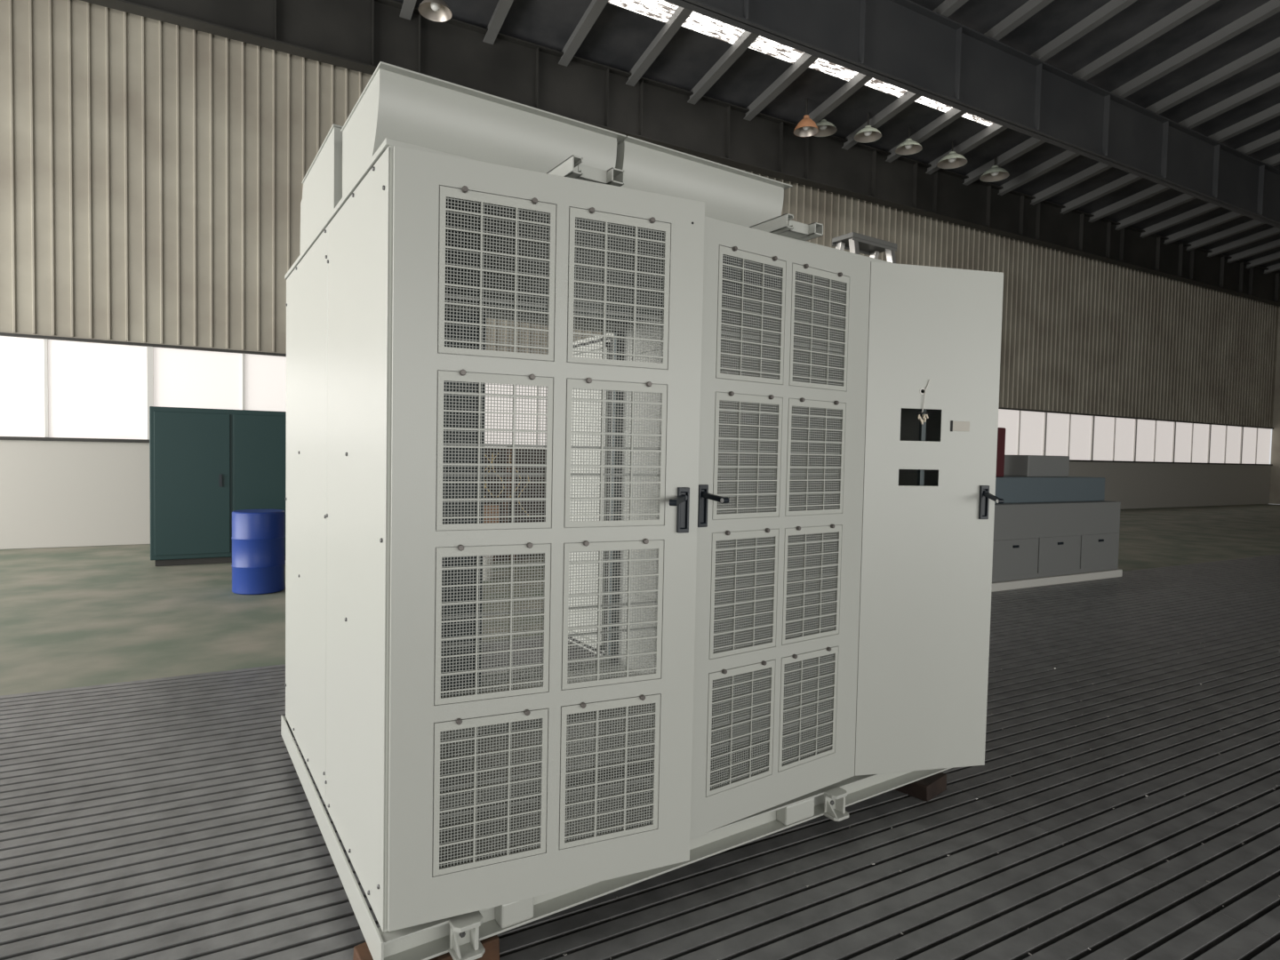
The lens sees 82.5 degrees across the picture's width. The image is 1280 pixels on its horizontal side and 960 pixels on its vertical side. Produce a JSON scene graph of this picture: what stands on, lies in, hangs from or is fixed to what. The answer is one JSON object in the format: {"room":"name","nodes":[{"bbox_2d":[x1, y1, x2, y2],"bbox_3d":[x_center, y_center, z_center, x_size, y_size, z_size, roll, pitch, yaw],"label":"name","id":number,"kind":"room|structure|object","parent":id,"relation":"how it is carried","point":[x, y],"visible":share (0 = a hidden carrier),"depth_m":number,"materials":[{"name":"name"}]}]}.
{"room":"factory hall","nodes":[
{"label":"factory hall","id":0,"kind":"room"},
{"bbox_2d":[0,0,1279,549],"bbox_3d":[5.683,-3.602,18.341,45.000,9.145,0.271,0,2,-29],"label":"wall","id":1,"kind":"structure","parent":0,"point":[153,172],"depth_m":11.38,"materials":[{"name":"grey metal"}]},
{"bbox_2d":[0,336,147,439],"bbox_3d":[-8.602,-1.322,10.513,2.500,1.410,0.110,0,2,-29],"label":"window","id":2,"kind":"structure","parent":1,"relation":"in","point":[49,388],"depth_m":10.66,"materials":[{"name":"white glass"}]},
{"bbox_2d":[146,346,286,439],"bbox_3d":[-6.415,-1.323,11.725,2.500,1.410,0.110,0,2,-29],"label":"window","id":3,"kind":"structure","parent":1,"relation":"in","point":[175,377],"depth_m":11.53,"materials":[{"name":"white glass"}]},
{"bbox_2d":[484,383,547,447],"bbox_3d":[-2.042,-1.326,14.149,2.500,1.410,0.110,0,2,-29],"label":"window","id":4,"kind":"structure","parent":1,"relation":"in","point":[486,384],"depth_m":13.96,"materials":[{"name":"white glass"}]},
{"bbox_2d":[998,408,1044,455],"bbox_3d":[11.078,-1.333,21.420,2.500,1.410,0.110,0,2,-29],"label":"window","id":5,"kind":"structure","parent":1,"relation":"in","point":[1024,429],"depth_m":21.52,"materials":[{"name":"white glass"}]},
{"bbox_2d":[1042,412,1092,460],"bbox_3d":[13.264,-1.335,22.632,2.500,1.410,0.110,0,2,-29],"label":"window","id":6,"kind":"structure","parent":1,"relation":"in","point":[1064,435],"depth_m":22.60,"materials":[{"name":"white glass"}]},
{"bbox_2d":[1089,416,1135,461],"bbox_3d":[15.451,-1.336,23.844,2.500,1.410,0.110,0,2,-29],"label":"window","id":7,"kind":"structure","parent":1,"relation":"in","point":[1112,438],"depth_m":23.80,"materials":[{"name":"white glass"}]},
{"bbox_2d":[1133,418,1173,462],"bbox_3d":[17.637,-1.337,25.056,2.500,1.410,0.110,0,2,-29],"label":"window","id":8,"kind":"structure","parent":1,"relation":"in","point":[1153,439],"depth_m":25.01,"materials":[{"name":"white glass"}]},
{"bbox_2d":[1171,422,1208,463],"bbox_3d":[19.824,-1.339,26.268,2.500,1.410,0.110,0,2,-29],"label":"window","id":9,"kind":"structure","parent":1,"relation":"in","point":[1190,440],"depth_m":26.23,"materials":[{"name":"white glass"}]},
{"bbox_2d":[1207,424,1240,463],"bbox_3d":[22.011,-1.340,27.480,2.500,1.410,0.110,0,2,-29],"label":"window","id":10,"kind":"structure","parent":1,"relation":"in","point":[1224,442],"depth_m":27.44,"materials":[{"name":"white glass"}]},
{"bbox_2d":[1239,426,1271,463],"bbox_3d":[24.197,-1.341,28.692,2.500,1.410,0.110,0,2,-29],"label":"window","id":11,"kind":"structure","parent":1,"relation":"in","point":[1255,442],"depth_m":28.65,"materials":[{"name":"white glass"}]},
{"bbox_2d":[0,504,1279,959],"bbox_3d":[10.958,1.594,8.829,45.000,0.300,22.450,0,2,-29],"label":"floor","id":12,"kind":"structure","parent":0,"point":[155,804],"depth_m":3.22,"materials":[{"name":"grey concrete"}]},
{"bbox_2d":[149,406,286,566],"bbox_3d":[-5.514,0.067,9.873,1.800,2.000,0.940,0,2,-29],"label":"tall cabinet","id":13,"kind":"object","parent":12,"relation":"on","point":[206,465],"visible":0.62,"depth_m":9.35,"materials":[{"name":"teal metal"}]},
{"bbox_2d":[231,509,285,594],"bbox_3d":[-4.057,0.752,7.761,0.512,0.850,0.512,0,3,-33],"label":"drum","id":14,"kind":"object","parent":12,"relation":"on","point":[258,535],"visible":0.99,"depth_m":7.55,"materials":[{"name":"blue paint"}]},
{"bbox_2d":[352,941,373,959],"bbox_3d":[-0.748,1.421,2.142,0.148,0.072,0.175,-1,3,-39],"label":"block","id":15,"kind":"object","parent":12,"relation":"on","point":[361,951],"visible":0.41,"depth_m":2.14,"materials":[{"name":"brown wood"}]},
{"bbox_2d":[428,935,499,959],"bbox_3d":[-0.576,1.420,2.272,0.189,0.072,0.267,0,3,-33],"label":"block","id":16,"kind":"object","parent":12,"relation":"on","point":[491,945],"visible":0.22,"depth_m":2.20,"materials":[{"name":"brown wood"}]},
{"bbox_2d":[280,61,1003,959],"bbox_3d":[-0.282,-0.026,3.794,2.678,2.714,3.182,0,3,-33],"label":"tall cabinet","id":17,"kind":"object","parent":16,"relation":"on","point":[770,470],"visible":1,"depth_m":2.56,"materials":[{"name":"grey metal"}]},
{"bbox_2d":[300,127,342,253],"bbox_3d":[-1.047,-1.185,3.393,0.860,0.385,0.825,0,3,-33],"label":"hood","id":18,"kind":"object","parent":17,"relation":"attached to","point":[322,191],"depth_m":3.02,"materials":[{"name":"grey metal"}]},
{"bbox_2d":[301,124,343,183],"bbox_3d":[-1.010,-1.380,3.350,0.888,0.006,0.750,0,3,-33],"label":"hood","id":19,"kind":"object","parent":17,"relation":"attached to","point":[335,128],"depth_m":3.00,"materials":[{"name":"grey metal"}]},
{"bbox_2d":[342,68,616,196],"bbox_3d":[-0.602,-1.125,2.735,0.862,0.332,0.558,0,3,-33],"label":"hood","id":20,"kind":"object","parent":17,"relation":"attached to","point":[394,104],"depth_m":2.46,"materials":[{"name":"grey metal"}]},
{"bbox_2d":[340,61,626,143],"bbox_3d":[-0.584,-1.293,2.721,0.890,0.006,0.590,0,3,-33],"label":"hood","id":21,"kind":"object","parent":17,"relation":"attached to","point":[384,68],"depth_m":2.46,"materials":[{"name":"grey metal"}]},
{"bbox_2d":[615,140,783,227],"bbox_3d":[0.131,-1.128,3.215,0.825,0.332,0.558,0,3,-33],"label":"hood","id":22,"kind":"object","parent":17,"relation":"attached to","point":[728,195],"depth_m":2.97,"materials":[{"name":"grey metal"}]},
{"bbox_2d":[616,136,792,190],"bbox_3d":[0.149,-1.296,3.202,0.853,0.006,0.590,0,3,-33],"label":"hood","id":23,"kind":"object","parent":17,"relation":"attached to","point":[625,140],"depth_m":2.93,"materials":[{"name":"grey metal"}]},
{"bbox_2d":[483,555,493,580],"bbox_3d":[-1.882,1.044,8.684,0.264,0.285,0.264,0,3,-33],"label":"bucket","id":24,"kind":"object","parent":12,"relation":"on","point":[487,556],"visible":0.25,"depth_m":8.61,"materials":[{"name":"white plastic"}]},
{"bbox_2d":[492,554,515,560],"bbox_3d":[-2.199,0.905,10.391,0.700,0.420,0.618,0,2,-29],"label":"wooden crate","id":25,"kind":"object","parent":12,"relation":"on","point":[508,555],"visible":0.02,"depth_m":10.22,"materials":[{"name":"brown wood"}]},
{"bbox_2d":[483,504,498,523],"bbox_3d":[-2.222,0.525,10.370,0.362,0.341,0.300,0,2,-29],"label":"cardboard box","id":26,"kind":"object","parent":25,"relation":"on","point":[488,506],"visible":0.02,"depth_m":10.27,"materials":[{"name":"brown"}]},
{"bbox_2d":[484,500,545,522],"bbox_3d":[-2.286,0.672,11.475,1.500,0.800,1.018,0,2,-29],"label":"wooden crate","id":27,"kind":"object","parent":12,"relation":"on","point":[522,501],"visible":0.05,"depth_m":11.17,"materials":[{"name":"brown wood"}]},
{"bbox_2d":[484,446,546,497],"bbox_3d":[-2.225,-0.127,11.470,1.450,0.800,0.968,0,3,-31],"label":"wooden crate","id":28,"kind":"object","parent":27,"relation":"on","point":[485,449],"visible":0.2,"depth_m":11.13,"materials":[{"name":"brown wood"}]},
{"bbox_2d":[484,453,529,515],"bbox_3d":[-2.151,0.071,10.850,1.077,0.951,0.062,0,2,-29],"label":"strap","id":29,"kind":"object","parent":28,"relation":"hanging from","point":[492,453],"visible":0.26,"depth_m":10.89,"materials":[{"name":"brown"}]},
{"bbox_2d":[832,232,896,263],"bbox_3d":[1.422,-0.071,4.761,0.600,2.945,1.243,0,3,-33],"label":"step ladder","id":30,"kind":"object","parent":12,"relation":"on","point":[855,243],"visible":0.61,"depth_m":4.66,"materials":[{"name":"silver metal"}]},
{"bbox_2d":[895,772,946,801],"bbox_3d":[1.274,1.412,3.466,0.207,0.072,0.293,-1,3,-42],"label":"block","id":31,"kind":"object","parent":12,"relation":"on","point":[926,788],"visible":0.47,"depth_m":3.35,"materials":[{"name":"brown wood"}]},
{"bbox_2d":[562,642,1279,959],"bbox_3d":[2.982,1.486,3.319,7.285,0.007,3.954,0,2,-29],"label":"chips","id":32,"kind":"object","parent":12,"relation":"on","point":[1200,643],"visible":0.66,"depth_m":3.15,"materials":[{"name":"silver metal"}]},
{"bbox_2d":[991,427,1122,591],"bbox_3d":[5.083,0.233,9.609,2.820,2.120,1.020,0,2,-29],"label":"control console","id":33,"kind":"object","parent":12,"relation":"on","point":[1052,526],"visible":0.59,"depth_m":9.25,"materials":[{"name":"grey paint"}]},
{"bbox_2d":[393,0,1279,273],"bbox_3d":[11.211,-8.418,8.362,45.001,2.266,22.650,0,2,-29],"label":"ceiling","id":34,"kind":"structure","parent":0,"point":[1209,68],"depth_m":15.06,"materials":[{"name":"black metal"}]},
{"bbox_2d":[418,0,452,22],"bbox_3d":[-3.240,-7.772,11.559,0.520,0.698,0.520,0,3,-33],"label":"pendant lamp","id":35,"kind":"object","parent":34,"relation":"hanging from","point":[439,11],"visible":1,"depth_m":11.67,"materials":[{"name":"beige"}]},
{"bbox_2d":[608,0,678,23],"bbox_3d":[0.186,-8.288,12.174,1.360,0.250,1.280,0,2,-29],"label":"window","id":36,"kind":"structure","parent":34,"relation":"attached to","point":[660,10],"depth_m":12.68,"materials":[{"name":"grey glass"}]},
{"bbox_2d":[681,11,744,43],"bbox_3d":[1.448,-8.292,12.846,1.360,0.242,1.232,0,2,-29],"label":"window","id":37,"kind":"structure","parent":34,"relation":"attached to","point":[698,22],"depth_m":13.27,"materials":[{"name":"grey glass"}]},
{"bbox_2d":[748,35,804,63],"bbox_3d":[2.711,-8.296,13.518,1.360,0.233,1.184,0,2,-29],"label":"window","id":38,"kind":"structure","parent":34,"relation":"attached to","point":[762,44],"depth_m":13.95,"materials":[{"name":"grey glass"}]},
{"bbox_2d":[793,98,818,136],"bbox_3d":[3.543,-7.758,15.514,0.520,0.687,0.520,0,3,-33],"label":"pendant lamp","id":39,"kind":"object","parent":34,"relation":"hanging from","point":[806,127],"visible":1,"depth_m":15.50,"materials":[{"name":"brown metal"}]},
{"bbox_2d":[813,118,837,136],"bbox_3d":[4.032,-7.877,16.054,0.600,0.384,0.600,0,3,-33],"label":"pendant lamp","id":40,"kind":"object","parent":34,"relation":"hanging from","point":[826,128],"visible":0.85,"depth_m":16.12,"materials":[{"name":"grey metal"}]},
{"bbox_2d":[808,57,857,80],"bbox_3d":[3.973,-8.300,14.190,1.360,0.224,1.136,0,2,-29],"label":"window","id":41,"kind":"structure","parent":34,"relation":"attached to","point":[821,65],"depth_m":14.63,"materials":[{"name":"grey glass"}]},
{"bbox_2d":[853,112,881,143],"bbox_3d":[5.057,-7.866,16.165,0.600,0.516,0.600,0,3,-33],"label":"pendant lamp","id":42,"kind":"object","parent":34,"relation":"hanging from","point":[868,133],"visible":1,"depth_m":16.25,"materials":[{"name":"grey metal"}]},
{"bbox_2d":[864,78,907,97],"bbox_3d":[5.236,-8.304,14.862,1.360,0.216,1.088,0,2,-29],"label":"window","id":43,"kind":"structure","parent":34,"relation":"attached to","point":[875,84],"depth_m":15.31,"materials":[{"name":"grey glass"}]},
{"bbox_2d":[895,126,922,154],"bbox_3d":[6.194,-7.867,16.795,0.600,0.516,0.600,0,3,-33],"label":"pendant lamp","id":44,"kind":"object","parent":34,"relation":"hanging from","point":[909,147],"visible":1,"depth_m":16.86,"materials":[{"name":"grey metal"}]},
{"bbox_2d":[915,96,951,111],"bbox_3d":[6.498,-8.308,15.534,1.360,0.207,1.040,0,2,-29],"label":"window","id":45,"kind":"structure","parent":34,"relation":"attached to","point":[922,100],"depth_m":15.99,"materials":[{"name":"grey glass"}]},
{"bbox_2d":[936,141,967,168],"bbox_3d":[7.506,-7.868,17.522,0.680,0.516,0.680,0,3,-33],"label":"pendant lamp","id":46,"kind":"object","parent":34,"relation":"hanging from","point":[953,159],"visible":1,"depth_m":17.60,"materials":[{"name":"grey metal"}]},
{"bbox_2d":[961,112,993,126],"bbox_3d":[7.760,-8.312,16.207,1.360,0.199,0.992,0,2,-29],"label":"window","id":47,"kind":"structure","parent":34,"relation":"attached to","point":[972,117],"depth_m":16.68,"materials":[{"name":"grey glass"}]},
{"bbox_2d":[979,155,1009,182],"bbox_3d":[8.905,-7.869,18.298,0.680,0.516,0.680,0,3,-33],"label":"pendant lamp","id":48,"kind":"object","parent":34,"relation":"hanging from","point":[995,173],"visible":1,"depth_m":18.35,"materials":[{"name":"grey metal"}]},
{"bbox_2d":[1269,306,1279,503],"bbox_3d":[30.867,-4.081,19.471,0.151,11.045,22.250,0,2,-29],"label":"wall","id":49,"kind":"structure","parent":0,"point":[1275,474],"depth_m":29.12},
{"bbox_2d":[80,0,1279,306],"bbox_3d":[5.980,-7.351,17.801,45.000,1.160,0.284,0,2,-29],"label":"beam","id":50,"kind":"structure","parent":49,"relation":"attached to","point":[354,35],"depth_m":14.73,"materials":[{"name":"metal"}]},
{"bbox_2d":[664,0,1279,228],"bbox_3d":[7.798,-7.620,14.521,45.000,1.320,0.291,0,2,-29],"label":"beam","id":51,"kind":"structure","parent":49,"relation":"attached to","point":[906,44],"depth_m":14.05,"materials":[{"name":"grey metal"}]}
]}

